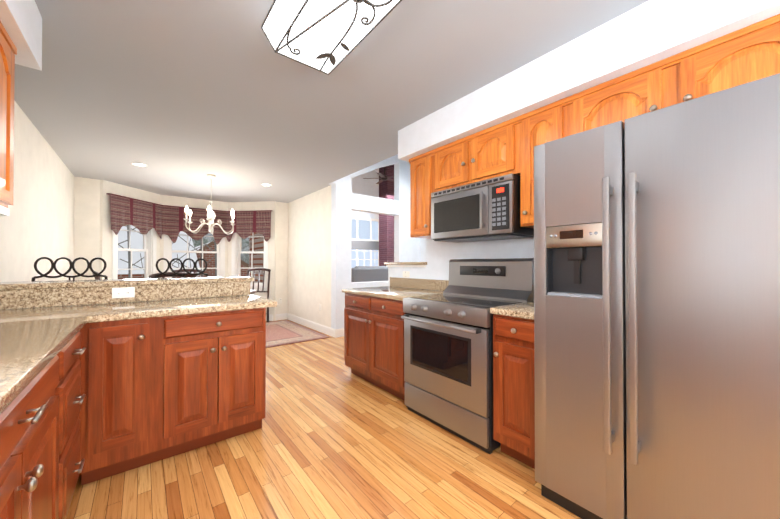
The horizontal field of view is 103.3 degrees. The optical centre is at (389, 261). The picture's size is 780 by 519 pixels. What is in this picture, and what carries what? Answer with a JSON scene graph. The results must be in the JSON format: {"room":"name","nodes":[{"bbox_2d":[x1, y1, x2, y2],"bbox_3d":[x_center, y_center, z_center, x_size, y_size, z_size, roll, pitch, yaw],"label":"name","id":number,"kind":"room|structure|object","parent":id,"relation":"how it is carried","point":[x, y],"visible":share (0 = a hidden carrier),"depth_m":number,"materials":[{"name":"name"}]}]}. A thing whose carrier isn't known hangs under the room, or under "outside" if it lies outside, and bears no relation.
{"room":"kitchen","nodes":[
{"label":"kitchen","id":0,"kind":"room"},
{"bbox_2d":[66,319,581,518],"bbox_3d":[0.666,1.262,5.796,10.100,0.060,11.800,0,-1,-39],"label":"floor","id":1,"kind":"structure","parent":0,"point":[333,437],"depth_m":1.77,"materials":[{"name":"brown wood"}]},
{"bbox_2d":[0,340,71,518],"bbox_3d":[-1.135,0.751,0.589,0.573,0.876,0.945,0,-1,-39],"label":"base cabinet","id":2,"kind":"object","parent":1,"relation":"on","point":[33,424],"depth_m":0.88,"materials":[{"name":"brown wood"}]},
{"bbox_2d":[0,316,87,407],"bbox_3d":[-0.566,0.288,-0.113,0.578,0.036,3.898,0,-1,-39],"label":"countertop","id":3,"kind":"structure","parent":2,"relation":"on","point":[25,345],"depth_m":1.03,"materials":[{"name":"beige stone"}]},
{"bbox_2d":[31,257,107,280],"bbox_3d":[-2.509,0.584,2.390,0.504,1.238,0.507,0,-1,-39],"label":"stool","id":4,"kind":"object","parent":1,"relation":"on","point":[71,263],"visible":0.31,"depth_m":2.57,"materials":[{"name":"black metal"}]},
{"bbox_2d":[68,324,87,510],"bbox_3d":[-1.577,0.756,1.142,0.573,0.876,0.470,0,-1,-39],"label":"base cabinet","id":5,"kind":"object","parent":1,"relation":"on","point":[78,366],"depth_m":1.41,"materials":[{"name":"brown wood"}]},
{"bbox_2d":[88,316,159,482],"bbox_3d":[-1.653,0.762,1.933,0.277,0.876,0.640,0,-1,-39],"label":"base cabinet","id":6,"kind":"object","parent":1,"relation":"on","point":[97,382],"depth_m":1.69,"materials":[{"name":"brown wood"}]},
{"bbox_2d":[154,258,208,277],"bbox_3d":[-1.908,0.588,2.872,0.504,1.238,0.507,0,-1,-39],"label":"stool","id":7,"kind":"object","parent":1,"relation":"on","point":[180,269],"visible":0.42,"depth_m":3.05,"materials":[{"name":"black metal"}]},
{"bbox_2d":[160,304,267,459],"bbox_3d":[-1.311,0.765,2.206,0.598,0.876,0.640,0,-1,-39],"label":"base cabinet","id":8,"kind":"object","parent":1,"relation":"on","point":[213,364],"depth_m":1.95,"materials":[{"name":"brown wood"}]},
{"bbox_2d":[0,296,275,319],"bbox_3d":[-1.608,0.305,1.965,1.548,0.036,0.649,0,-1,-39],"label":"countertop","id":9,"kind":"structure","parent":8,"relation":"on","point":[198,303],"depth_m":1.90,"materials":[{"name":"beige stone"}]},
{"bbox_2d":[266,320,328,347],"bbox_3d":[-2.727,1.216,4.746,2.990,0.011,1.880,0,-1,-39],"label":"rug","id":10,"kind":"object","parent":1,"relation":"on","point":[283,332],"visible":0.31,"depth_m":5.11,"materials":[{"name":"pink fabric"}]},
{"bbox_2d":[149,272,197,277],"bbox_3d":[-2.391,0.659,3.568,0.470,1.082,0.548,0,0,-14],"label":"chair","id":11,"kind":"object","parent":10,"relation":"on","point":[163,276],"visible":0.21,"depth_m":3.31,"materials":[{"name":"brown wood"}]},
{"bbox_2d":[172,269,202,277],"bbox_3d":[-3.330,0.672,5.183,0.548,1.082,0.470,0,-1,43],"label":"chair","id":12,"kind":"object","parent":10,"relation":"on","point":[189,270],"visible":0.19,"depth_m":5.37,"materials":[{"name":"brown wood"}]},
{"bbox_2d":[247,268,270,321],"bbox_3d":[-2.652,0.679,6.006,0.470,1.082,0.548,0,0,1],"label":"chair","id":13,"kind":"object","parent":10,"relation":"on","point":[259,270],"visible":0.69,"depth_m":6.21,"materials":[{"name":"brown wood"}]},
{"bbox_2d":[351,266,387,281],"bbox_3d":[-0.475,0.689,8.026,1.600,1.118,0.900,0,-1,-39],"label":"sofa","id":14,"kind":"object","parent":1,"relation":"on","point":[367,273],"visible":0.12,"depth_m":7.47,"materials":[{"name":"grey fabric"}]},
{"bbox_2d":[344,293,405,400],"bbox_3d":[0.073,0.771,3.118,0.673,0.875,0.985,0,-1,-39],"label":"base cabinet","id":15,"kind":"object","parent":1,"relation":"on","point":[373,337],"depth_m":2.85,"materials":[{"name":"brown wood"}]},
{"bbox_2d":[342,285,444,300],"bbox_3d":[0.063,0.314,3.126,0.683,0.036,1.008,0,-1,-39],"label":"countertop","id":16,"kind":"structure","parent":15,"relation":"on","point":[392,290],"depth_m":2.99,"materials":[{"name":"beige stone"}]},
{"bbox_2d":[401,258,533,453],"bbox_3d":[0.597,0.592,2.391,0.759,1.224,0.782,0,-1,-39],"label":"range","id":17,"kind":"object","parent":1,"relation":"on","point":[448,356],"visible":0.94,"depth_m":2.21,"materials":[{"name":"grey metal"}]},
{"bbox_2d":[491,313,534,468],"bbox_3d":[0.983,0.762,1.981,0.673,0.875,0.316,0,-1,-39],"label":"base cabinet","id":18,"kind":"object","parent":1,"relation":"on","point":[513,337],"depth_m":1.79,"materials":[{"name":"brown wood"}]},
{"bbox_2d":[490,301,533,316],"bbox_3d":[0.979,0.304,1.982,0.683,0.036,0.319,0,-1,-39],"label":"countertop","id":19,"kind":"structure","parent":18,"relation":"on","point":[526,309],"depth_m":1.85,"materials":[{"name":"beige stone"}]},
{"bbox_2d":[534,73,779,518],"bbox_3d":[1.294,0.306,1.432,0.862,1.780,0.910,0,-1,-39],"label":"fridge","id":20,"kind":"object","parent":1,"relation":"on","point":[657,308],"visible":1,"depth_m":1.17,"materials":[{"name":"grey metal"}]},
{"bbox_2d":[14,0,648,202],"bbox_3d":[0.658,-3.009,5.760,10.000,3.520,11.700,0,-1,-39],"label":"ceiling","id":21,"kind":"structure","parent":0,"point":[181,98],"depth_m":2.23,"materials":[{"name":"paint"}]},
{"bbox_2d":[131,162,147,166],"bbox_3d":[-3.274,-1.259,4.033,0.168,0.006,0.168,0,-1,-39],"label":"recessed light","id":22,"kind":"object","parent":21,"relation":"in","point":[145,165],"depth_m":4.03,"materials":[{"name":"white"}]},
{"bbox_2d":[184,174,234,234],"bbox_3d":[-2.621,-0.828,4.527,0.691,0.859,0.703,0,-1,-39],"label":"chandelier","id":23,"kind":"object","parent":21,"relation":"hanging from","point":[211,215],"visible":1,"depth_m":4.50,"materials":[{"name":"white metal"}]},
{"bbox_2d":[261,0,401,74],"bbox_3d":[-0.137,-1.207,1.330,0.439,0.161,1.279,0,-1,-39],"label":"ceiling light","id":24,"kind":"object","parent":21,"relation":"attached to","point":[327,37],"visible":1,"depth_m":1.53,"materials":[{"name":"white glass"}]},
{"bbox_2d":[363,167,393,183],"bbox_3d":[-0.138,-3.613,9.547,1.217,2.250,1.280,0,-1,-39],"label":"ceiling fan","id":25,"kind":"object","parent":21,"relation":"hanging from","point":[384,177],"visible":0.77,"depth_m":9.49,"materials":[{"name":"black metal"}]},
{"bbox_2d":[379,165,393,265],"bbox_3d":[0.024,-1.724,11.263,0.700,6.000,0.500,0,-1,-39],"label":"curtain","id":26,"kind":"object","parent":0,"point":[386,232],"depth_m":10.97,"materials":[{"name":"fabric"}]},
{"bbox_2d":[0,0,779,328],"bbox_3d":[0.666,-1.768,5.820,10.100,6.000,11.800,0,-1,-39],"label":"wall","id":27,"kind":"structure","parent":0,"point":[58,210],"depth_m":3.00,"materials":[{"name":"beige paint"}]},
{"bbox_2d":[0,21,16,212],"bbox_3d":[-1.750,-0.625,1.175,0.331,0.760,0.460,0,-1,-39],"label":"upper cabinet","id":28,"kind":"object","parent":27,"relation":"attached to","point":[8,49],"depth_m":1.38,"materials":[{"name":"brown wood"}]},
{"bbox_2d":[0,284,251,307],"bbox_3d":[-1.813,0.232,2.205,1.528,0.114,0.022,0,-1,-39],"label":"backsplash","id":29,"kind":"structure","parent":27,"relation":"attached to","point":[27,297],"depth_m":2.09,"materials":[{"name":"beige stone"}]},
{"bbox_2d":[112,287,134,298],"bbox_3d":[-1.858,0.221,2.152,0.120,0.073,0.004,0,-1,-39],"label":"outlet","id":30,"kind":"object","parent":29,"relation":"attached to","point":[125,292],"visible":1,"depth_m":2.15,"materials":[{"name":"white plastic"}]},
{"bbox_2d":[0,276,253,291],"bbox_3d":[-1.912,0.158,2.354,1.558,0.033,0.405,0,-1,-39],"label":"countertop","id":31,"kind":"structure","parent":29,"relation":"on","point":[4,286],"depth_m":2.14,"materials":[{"name":"beige stone"}]},
{"bbox_2d":[112,225,156,278],"bbox_3d":[-4.352,-0.175,5.291,0.646,1.585,0.630,0,-1,-39],"label":"window","id":32,"kind":"structure","parent":27,"relation":"in","point":[149,244],"depth_m":5.57,"materials":[{"name":"white"}]},
{"bbox_2d":[106,193,271,244],"bbox_3d":[-3.628,-0.694,5.856,2.544,0.712,0.758,0,-1,-39],"label":"valance","id":33,"kind":"object","parent":27,"relation":"attached to","point":[143,217],"visible":0.92,"depth_m":5.92,"materials":[{"name":"fabric"}]},
{"bbox_2d":[163,234,224,277],"bbox_3d":[-3.890,-0.168,6.179,1.080,1.585,0.175,0,-1,-39],"label":"window","id":34,"kind":"structure","parent":27,"relation":"in","point":[167,254],"depth_m":6.23,"materials":[{"name":"white"}]},
{"bbox_2d":[231,232,267,290],"bbox_3d":[-2.928,-0.166,6.441,0.646,1.585,0.646,0,-1,-39],"label":"window","id":35,"kind":"structure","parent":27,"relation":"in","point":[236,252],"depth_m":6.49,"materials":[{"name":"white"}]},
{"bbox_2d":[266,313,343,337],"bbox_3d":[-2.451,1.157,4.582,3.515,0.130,4.200,0,-1,-39],"label":"baseboard","id":36,"kind":"structure","parent":27,"relation":"attached to","point":[332,332],"depth_m":5.66,"materials":[{"name":"white wood"}]},
{"bbox_2d":[351,216,378,267],"bbox_3d":[-1.333,-0.321,11.587,2.400,2.700,0.070,0,-1,-39],"label":"room window","id":37,"kind":"structure","parent":27,"relation":"in","point":[364,241],"depth_m":11.88,"materials":[{"name":"white"}]},
{"bbox_2d":[384,262,426,266],"bbox_3d":[0.210,0.041,3.558,0.180,0.056,0.690,0,-1,-39],"label":"sill","id":38,"kind":"structure","parent":27,"relation":"on","point":[405,264],"depth_m":3.47,"materials":[{"name":"stone"}]},
{"bbox_2d":[403,271,409,277],"bbox_3d":[0.183,0.153,3.522,0.006,0.076,0.115,0,-1,-39],"label":"outlet","id":39,"kind":"object","parent":27,"relation":"attached to","point":[406,274],"depth_m":3.51,"materials":[{"name":"white plastic"}]},
{"bbox_2d":[390,277,448,288],"bbox_3d":[0.671,0.241,2.896,0.022,0.106,2.128,0,-1,-39],"label":"backsplash","id":40,"kind":"structure","parent":27,"relation":"attached to","point":[407,283],"depth_m":3.34,"materials":[{"name":"beige stone"}]},
{"bbox_2d":[409,152,430,238],"bbox_3d":[0.408,-0.611,2.985,0.331,0.760,0.310,0,-1,-39],"label":"upper cabinet","id":41,"kind":"object","parent":27,"relation":"attached to","point":[419,165],"depth_m":2.89,"materials":[{"name":"brown wood"}]},
{"bbox_2d":[429,119,512,237],"bbox_3d":[0.757,-0.615,2.549,0.331,0.760,0.807,0,-1,-39],"label":"upper cabinet","id":42,"kind":"object","parent":27,"relation":"attached to","point":[485,154],"depth_m":2.43,"materials":[{"name":"brown wood"}]},
{"bbox_2d":[431,173,533,242],"bbox_3d":[0.728,-0.385,2.505,0.428,0.420,0.760,0,-1,-39],"label":"microwave","id":43,"kind":"object","parent":42,"relation":"attached to","point":[487,210],"visible":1,"depth_m":2.31,"materials":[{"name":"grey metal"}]},
{"bbox_2d":[513,98,564,228],"bbox_3d":[1.109,-0.618,2.109,0.331,0.760,0.320,0,-1,-39],"label":"upper cabinet","id":44,"kind":"object","parent":27,"relation":"attached to","point":[545,124],"depth_m":2.07,"materials":[{"name":"brown wood"}]},
{"bbox_2d":[565,59,664,136],"bbox_3d":[1.357,-0.621,1.800,0.331,0.760,0.473,0,-1,-39],"label":"upper cabinet","id":45,"kind":"object","parent":27,"relation":"attached to","point":[640,91],"depth_m":1.69,"materials":[{"name":"brown wood"}]},
{"bbox_2d":[665,14,779,106],"bbox_3d":[1.655,-0.624,1.428,0.331,0.760,0.480,0,-1,-39],"label":"upper cabinet","id":46,"kind":"object","parent":27,"relation":"attached to","point":[750,53],"depth_m":1.37,"materials":[{"name":"brown wood"}]},
{"label":"outside","id":47,"kind":"structure","parent":0,"visible":0},
{"bbox_2d":[192,233,248,264],"bbox_3d":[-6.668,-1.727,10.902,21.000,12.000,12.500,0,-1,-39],"label":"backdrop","id":48,"kind":"structure","parent":47,"point":[244,256],"depth_m":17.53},
{"bbox_2d":[118,225,250,278],"bbox_3d":[-8.672,0.169,10.344,8.192,6.201,8.843,0,-1,-39],"label":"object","id":49,"kind":"structure","parent":48,"relation":"on","point":[136,241],"depth_m":9.80,"materials":[{"name":"brick"}]}
]}

